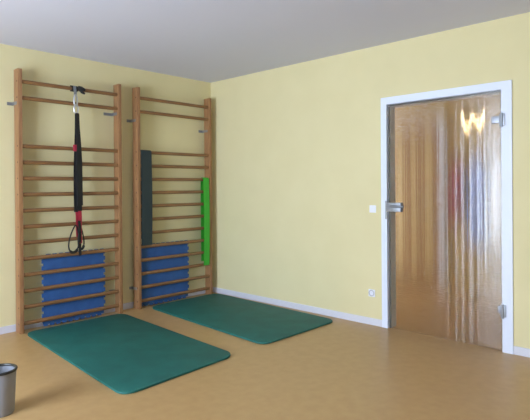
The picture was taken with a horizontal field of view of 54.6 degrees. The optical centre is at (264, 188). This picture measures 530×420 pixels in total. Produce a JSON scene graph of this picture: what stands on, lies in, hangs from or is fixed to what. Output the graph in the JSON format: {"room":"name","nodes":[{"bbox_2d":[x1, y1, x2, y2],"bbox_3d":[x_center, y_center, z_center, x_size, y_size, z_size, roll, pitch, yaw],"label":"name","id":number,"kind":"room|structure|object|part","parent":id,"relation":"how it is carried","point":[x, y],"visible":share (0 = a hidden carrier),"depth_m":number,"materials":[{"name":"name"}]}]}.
{"room":"physiotherapy exercise room","nodes":[
{"label":"physiotherapy exercise room","id":0,"kind":"room"},
{"bbox_2d":[0,44,210,326],"bbox_3d":[-2.589,0.007,4.227,0.200,2.500,5.450,0,0,43],"label":"wall","id":1,"kind":"structure","parent":0,"point":[50,124],"depth_m":5.01,"materials":[{"name":"yellow paint"}]},
{"bbox_2d":[7,68,122,333],"bbox_3d":[-1.829,0.107,4.788,0.129,2.285,1.041,0,0,43],"label":"wall bars","id":2,"kind":"object","parent":1,"relation":"attached to","point":[18,122],"visible":0.99,"depth_m":4.68,"materials":[{"name":"brown wood"}]},
{"bbox_2d":[41,248,104,325],"bbox_3d":[-1.788,0.916,4.824,0.014,0.647,0.617,0,0,43],"label":"mat","id":3,"kind":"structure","parent":2,"relation":"attached to","point":[97,258],"depth_m":4.80,"materials":[{"name":"blue rubber"}]},
{"bbox_2d":[68,85,85,255],"bbox_3d":[-1.767,-0.166,4.752,0.120,1.581,0.215,0,0,30],"label":"trainer","id":4,"kind":"object","parent":2,"relation":"hanging from","point":[77,178],"visible":1,"depth_m":4.74,"materials":[{"name":"black fabric"}]},
{"bbox_2d":[0,290,204,334],"bbox_3d":[-2.421,1.224,4.245,0.012,0.062,5.188,0,0,43],"label":"baseboard","id":5,"kind":"structure","parent":1,"relation":"attached to","point":[11,328],"depth_m":4.67,"materials":[{"name":"white paint"}]},
{"bbox_2d":[127,87,212,309],"bbox_3d":[-1.021,0.099,5.643,0.129,2.285,1.042,0,0,43],"label":"wall bars","id":6,"kind":"object","parent":1,"relation":"attached to","point":[207,131],"visible":0.99,"depth_m":5.53,"materials":[{"name":"brown wood"}]},
{"bbox_2d":[140,150,151,245],"bbox_3d":[-1.244,0.096,5.340,0.060,0.990,0.128,0,0,43],"label":"band","id":7,"kind":"object","parent":6,"relation":"hanging from","point":[146,155],"visible":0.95,"depth_m":5.32,"materials":[{"name":"dark grey rubber"}]},
{"bbox_2d":[141,240,188,306],"bbox_3d":[-1.090,0.908,5.561,0.014,0.647,0.657,0,0,43],"label":"mat","id":8,"kind":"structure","parent":6,"relation":"attached to","point":[181,248],"depth_m":5.55,"materials":[{"name":"blue rubber"}]},
{"bbox_2d":[201,177,209,264],"bbox_3d":[-0.690,0.380,5.924,0.060,1.010,0.083,0,0,43],"label":"band","id":9,"kind":"object","parent":6,"relation":"hanging from","point":[205,209],"visible":1,"depth_m":5.92,"materials":[{"name":"green rubber"}]},
{"bbox_2d":[0,292,529,419],"bbox_3d":[-0.218,1.296,2.071,6.600,0.100,5.560,0,0,43],"label":"floor","id":10,"kind":"structure","parent":0,"point":[341,369],"depth_m":3.30,"materials":[{"name":"brown laminate"}]},
{"bbox_2d":[0,363,17,417],"bbox_3d":[-1.482,1.129,2.860,0.190,0.248,0.190,0,0,43],"label":"waste bin","id":11,"kind":"object","parent":10,"relation":"on","point":[7,370],"visible":1,"depth_m":2.82,"materials":[{"name":"grey metal"}]},
{"bbox_2d":[28,314,230,393],"bbox_3d":[-1.137,1.239,4.074,1.808,0.016,1.061,0,0,43],"label":"mat","id":12,"kind":"object","parent":10,"relation":"on","point":[127,354],"visible":1,"depth_m":3.89,"materials":[{"name":"teal rubber"}]},
{"bbox_2d":[152,294,332,343],"bbox_3d":[-0.290,1.230,5.015,1.763,0.016,1.033,0,0,43],"label":"mat","id":13,"kind":"object","parent":10,"relation":"on","point":[256,322],"visible":1,"depth_m":4.87,"materials":[{"name":"teal rubber"}]},
{"bbox_2d":[0,0,529,82],"bbox_3d":[-0.274,-1.304,2.024,6.600,0.100,5.450,0,0,43],"label":"ceiling","id":14,"kind":"structure","parent":0,"point":[210,41],"depth_m":4.01,"materials":[{"name":"white paint"}]},
{"bbox_2d":[211,12,529,348],"bbox_3d":[1.646,-0.023,4.046,6.600,2.500,0.110,0,0,43],"label":"wall","id":15,"kind":"structure","parent":0,"point":[296,148],"depth_m":4.94,"materials":[{"name":"yellow paint"}]},
{"bbox_2d":[213,287,381,326],"bbox_3d":[0.206,1.202,5.338,2.300,0.062,0.012,0,0,43],"label":"baseboard","id":16,"kind":"structure","parent":15,"relation":"attached to","point":[352,317],"depth_m":5.16,"materials":[{"name":"white paint"}]},
{"bbox_2d":[368,289,374,296],"bbox_3d":[0.961,0.943,4.619,0.066,0.066,0.012,0,0,43],"label":"power socket","id":17,"kind":"object","parent":15,"relation":"attached to","point":[371,292],"visible":1,"depth_m":4.62,"materials":[{"name":"white plastic"}]},
{"bbox_2d":[369,205,375,212],"bbox_3d":[0.967,0.185,4.606,0.066,0.066,0.013,0,0,43],"label":"light switch","id":18,"kind":"object","parent":15,"relation":"attached to","point":[372,208],"visible":1,"depth_m":4.60,"materials":[{"name":"white plastic"}]},
{"bbox_2d":[381,80,513,353],"bbox_3d":[1.449,0.214,4.185,1.096,2.027,0.183,0,0,43],"label":"door","id":19,"kind":"structure","parent":15,"relation":"in","point":[447,154],"depth_m":4.13,"materials":[{"name":"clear glass"}]},
{"bbox_3d":[1.131,0.155,4.397,0.139,0.022,0.055,0,0,43],"label":"handle","id":20,"kind":"part","parent":19,"relation":"part of","materials":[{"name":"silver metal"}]},
{"bbox_2d":[513,346,529,357],"bbox_3d":[2.924,1.190,2.765,2.990,0.062,0.012,0,0,43],"label":"baseboard","id":21,"kind":"structure","parent":15,"relation":"attached to","point":[520,351],"depth_m":3.75,"materials":[{"name":"white paint"}]}
]}

